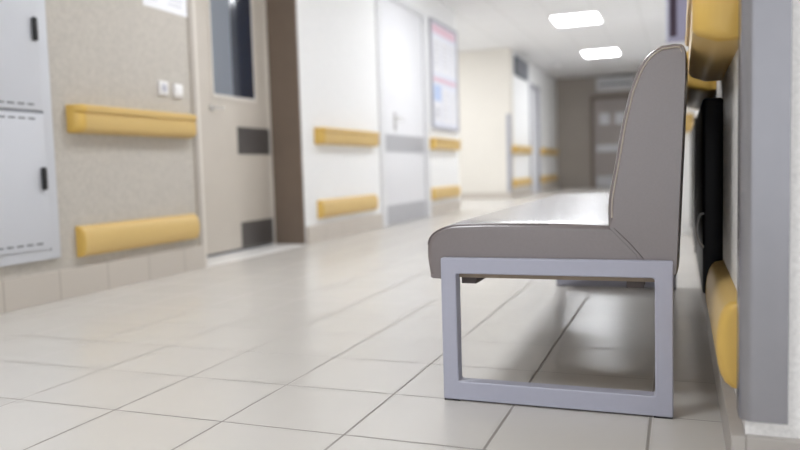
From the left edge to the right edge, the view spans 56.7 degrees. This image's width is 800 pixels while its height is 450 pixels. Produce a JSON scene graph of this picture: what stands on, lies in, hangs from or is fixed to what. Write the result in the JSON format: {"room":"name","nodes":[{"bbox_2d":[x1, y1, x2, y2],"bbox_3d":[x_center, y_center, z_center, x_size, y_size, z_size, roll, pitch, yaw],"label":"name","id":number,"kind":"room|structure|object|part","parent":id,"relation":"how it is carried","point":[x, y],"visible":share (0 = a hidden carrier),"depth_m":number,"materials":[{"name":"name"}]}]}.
{"room":"hospital interior","nodes":[
{"label":"hospital interior","id":0,"kind":"room"},
{"bbox_2d":[0,0,458,279],"bbox_3d":[-1.988,-0.969,3.374,0.300,2.743,15.050,0,5,21],"label":"wall","id":1,"kind":"structure","parent":0,"point":[111,53],"depth_m":4.41,"materials":[{"name":"beige paint"}]},
{"bbox_2d":[0,0,60,266],"bbox_3d":[-1.921,-0.680,3.041,0.060,1.788,1.230,0,5,21],"label":"locker","id":2,"kind":"object","parent":1,"relation":"attached to","point":[29,216],"visible":1,"depth_m":3.47,"materials":[{"name":"white metal"}]},
{"bbox_3d":[-1.930,-1.007,3.006,0.016,1.010,1.112,0,5,21],"label":"door","id":3,"kind":"part","parent":2,"relation":"part of","materials":[{"name":"white metal"}]},
{"bbox_3d":[-1.905,-0.167,3.070,0.016,0.647,1.112,0,5,21],"label":"door","id":4,"kind":"part","parent":2,"relation":"part of","materials":[{"name":"white metal"}]},
{"bbox_2d":[0,245,205,313],"bbox_3d":[-2.859,0.566,0.607,0.020,0.148,9.030,0,5,21],"label":"baseboard","id":5,"kind":"structure","parent":1,"relation":"attached to","point":[17,293],"depth_m":3.89,"materials":[{"name":"tile"}]},
{"bbox_2d":[65,104,196,137],"bbox_3d":[-1.469,-0.577,4.198,0.089,0.143,1.000,0,5,21],"label":"handrail","id":6,"kind":"object","parent":1,"relation":"attached to","point":[80,118],"visible":1,"depth_m":4.05,"materials":[{"name":"plastic"}]},
{"bbox_2d":[75,214,199,256],"bbox_3d":[-1.463,0.048,4.258,0.056,0.162,0.985,0,5,21],"label":"rail","id":7,"kind":"object","parent":1,"relation":"attached to","point":[94,239],"visible":1,"depth_m":4.14,"materials":[{"name":"plastic"}]},
{"bbox_2d":[157,80,168,95],"bbox_3d":[-1.415,-0.819,4.436,0.022,0.084,0.084,0,5,21],"label":"wall socket","id":8,"kind":"object","parent":1,"relation":"attached to","point":[162,85],"visible":1,"depth_m":4.42,"materials":[{"name":"white plastic"}]},
{"bbox_2d":[143,0,186,16],"bbox_3d":[-1.414,-1.468,4.468,0.004,0.360,0.425,0,5,21],"label":"paper notice","id":9,"kind":"object","parent":1,"relation":"attached to","point":[178,7],"visible":1,"depth_m":4.51,"materials":[{"name":"white paper"}]},
{"bbox_2d":[172,84,182,97],"bbox_3d":[-1.365,-0.825,4.566,0.024,0.084,0.084,0,5,21],"label":"light switch","id":10,"kind":"object","parent":1,"relation":"attached to","point":[177,88],"visible":1,"depth_m":4.55,"materials":[{"name":"white plastic"}]},
{"bbox_2d":[186,0,203,245],"bbox_3d":[-1.198,-0.976,5.437,0.302,2.400,1.485,0,5,21],"label":"trim","id":11,"kind":"structure","parent":1,"relation":"attached to","point":[190,29],"depth_m":4.73,"materials":[{"name":"beige"}]},
{"bbox_2d":[192,0,275,264],"bbox_3d":[-1.229,-0.951,5.464,0.315,2.349,1.418,0,5,21],"label":"door","id":12,"kind":"structure","parent":1,"relation":"in","point":[231,43],"depth_m":5.67,"materials":[{"name":"beige laminate"}]},
{"bbox_3d":[-1.335,-0.854,5.411,0.063,0.048,0.109,0,5,21],"label":"handle","id":13,"kind":"part","parent":12,"relation":"part of","materials":[{"name":"grey"}]},
{"bbox_3d":[-1.278,-1.411,5.647,0.008,0.860,0.560,0,5,21],"label":"pane","id":14,"kind":"part","parent":12,"relation":"part of","materials":[{"name":"blue"}]},
{"bbox_3d":[-1.168,-0.670,5.938,0.004,0.210,0.473,0,5,21],"label":"push plate","id":15,"kind":"part","parent":12,"relation":"part of","materials":[{"name":"grey metal"}]},
{"bbox_3d":[-1.146,0.059,5.993,0.004,0.198,0.473,0,5,21],"label":"kick plate","id":16,"kind":"part","parent":12,"relation":"part of","materials":[{"name":"grey metal"}]},
{"bbox_2d":[206,244,304,266],"bbox_3d":[-1.167,0.217,5.528,0.294,0.006,1.385,0,5,21],"label":"threshold","id":17,"kind":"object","parent":1,"relation":"attached to","point":[219,259],"depth_m":5.54,"materials":[{"name":"white"}]},
{"bbox_2d":[266,0,305,244],"bbox_3d":[-0.946,-1.008,6.100,0.266,2.349,0.026,0,5,21],"label":"trim","id":18,"kind":"structure","parent":1,"relation":"attached to","point":[281,15],"depth_m":6.10,"materials":[{"name":"brown wood"}]},
{"bbox_2d":[306,213,382,243],"bbox_3d":[-0.476,0.021,6.926,0.020,0.148,1.660,0,5,21],"label":"baseboard","id":19,"kind":"structure","parent":1,"relation":"attached to","point":[332,230],"depth_m":6.77,"materials":[{"name":"tile"}]},
{"bbox_2d":[314,127,379,146],"bbox_3d":[-0.458,-0.808,6.879,0.089,0.143,1.300,0,5,21],"label":"handrail","id":20,"kind":"object","parent":1,"relation":"attached to","point":[322,135],"visible":1,"depth_m":6.69,"materials":[{"name":"plastic"}]},
{"bbox_2d":[317,194,378,218],"bbox_3d":[-0.458,-0.182,6.923,0.056,0.162,1.260,0,5,21],"label":"rail","id":21,"kind":"object","parent":1,"relation":"attached to","point":[326,208],"visible":1,"depth_m":6.78,"materials":[{"name":"plastic"}]},
{"bbox_2d":[375,0,431,227],"bbox_3d":[0.047,-1.269,8.392,0.126,2.469,1.628,0,5,21],"label":"door","id":22,"kind":"structure","parent":1,"relation":"in","point":[401,28],"depth_m":8.38,"materials":[{"name":"white paint"}]},
{"bbox_3d":[-0.010,-1.135,8.157,0.066,0.200,0.150,0,5,21],"label":"handle","id":23,"kind":"part","parent":22,"relation":"part of","materials":[{"name":"grey"}]},
{"bbox_3d":[0.053,-0.919,8.409,0.004,0.188,1.370,0,5,21],"label":"push plate","id":24,"kind":"part","parent":22,"relation":"part of","materials":[{"name":"grey metal"}]},
{"bbox_3d":[0.075,-0.149,8.467,0.004,0.207,1.370,0,5,21],"label":"kick plate","id":25,"kind":"part","parent":22,"relation":"part of","materials":[{"name":"grey metal"}]},
{"bbox_2d":[429,17,458,131],"bbox_3d":[0.590,-1.929,9.743,0.030,1.370,1.160,0,5,21],"label":"notice board","id":26,"kind":"object","parent":1,"relation":"attached to","point":[443,49],"visible":1,"depth_m":9.68,"materials":[{"name":"white paper"}]},
{"bbox_2d":[430,138,460,150],"bbox_3d":[0.607,-1.052,9.700,0.089,0.143,1.210,0,5,21],"label":"handrail","id":27,"kind":"object","parent":1,"relation":"attached to","point":[435,143],"visible":1,"depth_m":9.52,"materials":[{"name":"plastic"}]},
{"bbox_2d":[431,185,460,200],"bbox_3d":[0.613,-0.427,9.763,0.056,0.162,1.190,0,5,21],"label":"rail","id":28,"kind":"object","parent":1,"relation":"attached to","point":[437,193],"visible":1,"depth_m":9.65,"materials":[{"name":"plastic"}]},
{"bbox_2d":[432,200,460,216],"bbox_3d":[0.621,-0.230,9.835,0.020,0.148,1.280,0,5,21],"label":"baseboard","id":29,"kind":"structure","parent":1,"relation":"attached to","point":[451,206],"depth_m":9.75,"materials":[{"name":"tile"}]},
{"bbox_2d":[0,187,725,449],"bbox_3d":[1.131,0.084,7.247,11.000,0.120,24.300,0,5,21],"label":"floor","id":30,"kind":"structure","parent":0,"point":[337,343],"depth_m":2.40,"materials":[{"name":"tile"}]},
{"bbox_2d":[427,44,687,418],"bbox_3d":[0.695,-0.058,2.692,0.640,0.872,1.924,0,5,21],"label":"bench","id":31,"kind":"object","parent":30,"relation":"on","point":[629,236],"visible":1,"depth_m":1.77,"materials":[{"name":"grey leather"}]},
{"bbox_3d":[0.502,0.069,2.776,0.040,0.017,1.840,0,5,21],"label":"support rail","id":32,"kind":"part","parent":31,"relation":"part of","materials":[{"name":"grey metal"}]},
{"bbox_3d":[0.657,-0.008,2.711,0.556,0.152,1.884,0,5,21],"label":"seat","id":33,"kind":"part","parent":31,"relation":"part of","materials":[{"name":"grey leather"}]},
{"bbox_3d":[0.377,0.265,1.830,0.558,0.367,0.040,0,5,21],"label":"leg frame","id":34,"kind":"part","parent":31,"relation":"part of","materials":[{"name":"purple metal"}]},
{"bbox_3d":[1.039,0.114,3.587,0.558,0.367,0.040,0,5,21],"label":"leg frame","id":35,"kind":"part","parent":31,"relation":"part of","materials":[{"name":"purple metal"}]},
{"bbox_3d":[0.886,0.069,2.631,0.040,0.017,1.840,0,5,21],"label":"support rail","id":36,"kind":"part","parent":31,"relation":"part of","materials":[{"name":"grey metal"}]},
{"bbox_3d":[0.903,-0.223,2.600,0.185,0.543,1.888,0,5,21],"label":"backrest","id":37,"kind":"part","parent":31,"relation":"part of","materials":[{"name":"grey leather"}]},
{"bbox_2d":[458,48,514,198],"bbox_3d":[0.147,-1.863,14.420,4.100,2.743,0.300,0,5,21],"label":"wall","id":38,"kind":"structure","parent":0,"point":[485,77],"depth_m":13.73,"materials":[{"name":"beige paint"}]},
{"bbox_2d":[459,192,510,198],"bbox_3d":[0.130,-0.543,14.371,4.100,0.120,0.015,0,5,21],"label":"baseboard","id":39,"kind":"structure","parent":38,"relation":"attached to","point":[490,195],"depth_m":13.80,"materials":[{"name":"tile"}]},
{"bbox_2d":[506,114,511,191],"bbox_3d":[2.010,-1.321,13.638,0.076,1.430,0.076,0,5,21],"label":"guard","id":40,"kind":"object","parent":38,"relation":"attached to","point":[508,116],"visible":1,"depth_m":13.61,"materials":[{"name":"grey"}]},
{"bbox_2d":[512,50,556,189],"bbox_3d":[2.892,-2.086,16.314,0.300,2.743,5.200,0,5,21],"label":"wall","id":41,"kind":"structure","parent":0,"point":[546,83],"depth_m":15.73,"materials":[{"name":"paint"}]},
{"bbox_2d":[514,55,528,80],"bbox_3d":[2.365,-3.040,14.420,0.052,0.360,1.250,0,5,21],"label":"air vent","id":42,"kind":"object","parent":41,"relation":"in","point":[521,68],"visible":1,"depth_m":14.28,"materials":[{"name":"grey metal"}]},
{"bbox_2d":[511,187,531,198],"bbox_3d":[2.392,-0.636,14.531,0.020,0.148,1.890,0,5,21],"label":"baseboard","id":43,"kind":"structure","parent":41,"relation":"attached to","point":[525,191],"depth_m":14.42,"materials":[{"name":"tile"}]},
{"bbox_2d":[512,145,532,153],"bbox_3d":[2.397,-1.462,14.448,0.089,0.143,1.630,0,5,21],"label":"handrail","id":44,"kind":"object","parent":41,"relation":"attached to","point":[516,149],"visible":1,"depth_m":14.18,"materials":[{"name":"plastic"}]},
{"bbox_2d":[513,177,531,187],"bbox_3d":[2.400,-0.836,14.501,0.056,0.162,1.630,0,5,21],"label":"rail","id":45,"kind":"object","parent":41,"relation":"attached to","point":[519,182],"visible":1,"depth_m":14.33,"materials":[{"name":"plastic"}]},
{"bbox_2d":[529,83,540,192],"bbox_3d":[2.834,-1.829,15.876,0.140,2.299,1.098,0,5,21],"label":"door","id":46,"kind":"structure","parent":41,"relation":"in","point":[534,96],"depth_m":16.06,"materials":[{"name":"white paint"}]},
{"bbox_2d":[540,148,558,154],"bbox_3d":[3.549,-1.725,17.502,0.089,0.143,2.180,0,5,21],"label":"handrail","id":47,"kind":"object","parent":41,"relation":"attached to","point":[543,151],"visible":1,"depth_m":17.07,"materials":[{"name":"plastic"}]},
{"bbox_2d":[541,174,557,182],"bbox_3d":[3.552,-1.100,17.555,0.056,0.162,2.180,0,5,21],"label":"rail","id":48,"kind":"object","parent":41,"relation":"attached to","point":[547,178],"visible":0.99,"depth_m":17.32,"materials":[{"name":"plastic"}]},
{"bbox_2d":[541,183,557,191],"bbox_3d":[3.557,-0.902,17.618,0.020,0.148,2.490,0,5,21],"label":"baseboard","id":49,"kind":"structure","parent":41,"relation":"attached to","point":[552,186],"depth_m":17.53,"materials":[{"name":"tile"}]},
{"bbox_2d":[438,0,664,78],"bbox_3d":[1.047,-2.770,7.033,11.000,0.120,24.300,0,5,21],"label":"ceiling","id":50,"kind":"structure","parent":0,"point":[636,28],"depth_m":12.02,"materials":[{"name":"white paint"}]},
{"bbox_2d":[549,12,602,26],"bbox_3d":[2.616,-3.047,10.995,0.680,0.014,0.780,0,5,21],"label":"recessed light","id":51,"kind":"object","parent":50,"relation":"in","point":[591,17],"visible":1,"depth_m":10.95,"materials":[{"name":"white plastic"}]},
{"bbox_2d":[581,48,620,56],"bbox_3d":[3.911,-3.343,14.427,0.680,0.014,0.780,0,5,21],"label":"recessed light","id":52,"kind":"object","parent":50,"relation":"in","point":[607,52],"visible":1,"depth_m":14.38,"materials":[{"name":"white plastic"}]},
{"bbox_2d":[556,73,635,187],"bbox_3d":[5.497,-2.309,18.261,3.800,2.743,0.300,0,5,21],"label":"wall","id":53,"kind":"structure","parent":0,"point":[573,95],"depth_m":18.52,"materials":[{"name":"beige paint"}]},
{"bbox_2d":[590,94,628,187],"bbox_3d":[5.207,-2.046,18.172,1.040,2.250,0.111,0,5,21],"label":"door","id":54,"kind":"structure","parent":53,"relation":"in","point":[607,111],"depth_m":18.23,"materials":[{"name":"grey"}]},
{"bbox_3d":[5.237,-1.080,18.248,0.760,0.250,0.005,0,5,21],"label":"kick plate","id":55,"kind":"part","parent":54,"relation":"part of","materials":[{"name":"grey metal"}]},
{"bbox_3d":[5.213,-1.887,18.187,0.760,0.170,0.005,0,5,21],"label":"push plate","id":56,"kind":"part","parent":54,"relation":"part of","materials":[{"name":"grey metal"}]},
{"bbox_2d":[596,75,634,91],"bbox_3d":[5.230,-3.432,17.981,0.900,0.320,0.228,0,5,21],"label":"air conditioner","id":57,"kind":"object","parent":53,"relation":"attached to","point":[614,83],"visible":0.96,"depth_m":17.91,"materials":[{"name":"grey plastic"}]},
{"bbox_2d":[665,41,694,233],"bbox_3d":[4.621,-1.795,11.773,0.560,2.743,12.500,0,5,21],"label":"wall","id":58,"kind":"structure","parent":0,"point":[685,218],"depth_m":6.06,"materials":[{"name":"paint"}]},
{"bbox_2d":[665,0,686,42],"bbox_3d":[2.227,-1.823,5.954,0.183,0.690,0.034,0,5,21],"label":"panel","id":59,"kind":"object","parent":58,"relation":"attached to","point":[675,10],"visible":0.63,"depth_m":5.96,"materials":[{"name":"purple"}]},
{"bbox_2d":[685,114,692,131],"bbox_3d":[2.271,-0.822,5.995,0.180,0.143,0.088,0,5,21],"label":"handrail","id":60,"kind":"object","parent":58,"relation":"attached to","point":[689,117],"visible":0.24,"depth_m":5.94,"materials":[{"name":"plastic"}]},
{"bbox_2d":[695,54,735,284],"bbox_3d":[1.685,-1.103,3.719,0.300,2.743,4.700,0,5,21],"label":"wall","id":61,"kind":"structure","parent":0,"point":[725,88],"depth_m":1.83,"materials":[{"name":"paint"}]},
{"bbox_2d":[690,125,693,239],"bbox_3d":[1.489,-0.217,3.703,0.058,0.560,1.270,0,5,21],"label":"wall panel","id":62,"kind":"object","parent":61,"relation":"attached to","point":[692,130],"visible":0.28,"depth_m":3.81,"materials":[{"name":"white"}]},
{"bbox_2d":[686,51,715,109],"bbox_3d":[1.188,-0.562,2.967,0.101,0.143,1.020,0,5,21],"label":"handrail","id":63,"kind":"object","parent":61,"relation":"attached to","point":[697,90],"visible":0.3,"depth_m":2.55,"materials":[{"name":"plastic"}]},
{"bbox_3d":[1.188,-0.562,2.967,0.099,0.143,0.920,0,5,21],"label":"rail","id":64,"kind":"part","parent":63,"relation":"part of","materials":[{"name":"plastic"}]},
{"bbox_2d":[694,98,722,293],"bbox_3d":[1.072,-0.122,2.598,0.058,0.560,1.040,0,5,21],"label":"wall panel","id":65,"kind":"object","parent":61,"relation":"attached to","point":[708,124],"visible":0.89,"depth_m":2.12,"materials":[{"name":"black"}]},
{"bbox_2d":[695,212,703,247],"bbox_3d":[0.862,0.016,2.124,0.034,0.104,0.013,-4,5,-27],"label":"cable","id":66,"kind":"object","parent":65,"relation":"hanging from","point":[700,214],"visible":1,"depth_m":2.12,"materials":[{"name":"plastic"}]},
{"bbox_2d":[685,0,737,81],"bbox_3d":[0.756,-0.464,1.822,0.101,0.143,0.835,0,5,21],"label":"handrail","id":67,"kind":"object","parent":61,"relation":"attached to","point":[711,33],"visible":0.95,"depth_m":1.49,"materials":[{"name":"plastic"}]},
{"bbox_2d":[691,229,745,449],"bbox_3d":[1.515,0.234,3.727,0.026,0.085,5.020,0,5,21],"label":"baseboard","id":68,"kind":"structure","parent":61,"relation":"attached to","point":[733,430],"depth_m":1.62,"materials":[{"name":"grey tile"}]},
{"bbox_2d":[706,260,736,388],"bbox_3d":[0.776,0.214,1.798,0.047,0.178,0.695,0,5,21],"label":"rail","id":69,"kind":"object","parent":61,"relation":"attached to","point":[721,292],"visible":0.94,"depth_m":1.50,"materials":[{"name":"plastic"}]},
{"bbox_2d":[734,0,799,438],"bbox_3d":[2.483,-0.904,0.755,3.885,2.743,0.300,0,5,21],"label":"wall","id":70,"kind":"structure","parent":0,"point":[792,430],"depth_m":1.35,"materials":[{"name":"paint"}]},
{"bbox_2d":[736,0,791,424],"bbox_3d":[0.658,-0.603,1.337,0.081,1.938,0.077,0,5,21],"label":"guard","id":71,"kind":"object","parent":70,"relation":"attached to","point":[764,26],"visible":1,"depth_m":1.35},
{"bbox_2d":[745,434,799,449],"bbox_3d":[2.466,0.434,0.705,3.885,0.085,0.020,0,5,21],"label":"baseboard","id":72,"kind":"structure","parent":70,"relation":"attached to","point":[753,442],"depth_m":1.37,"materials":[{"name":"grey tile"}]}
]}

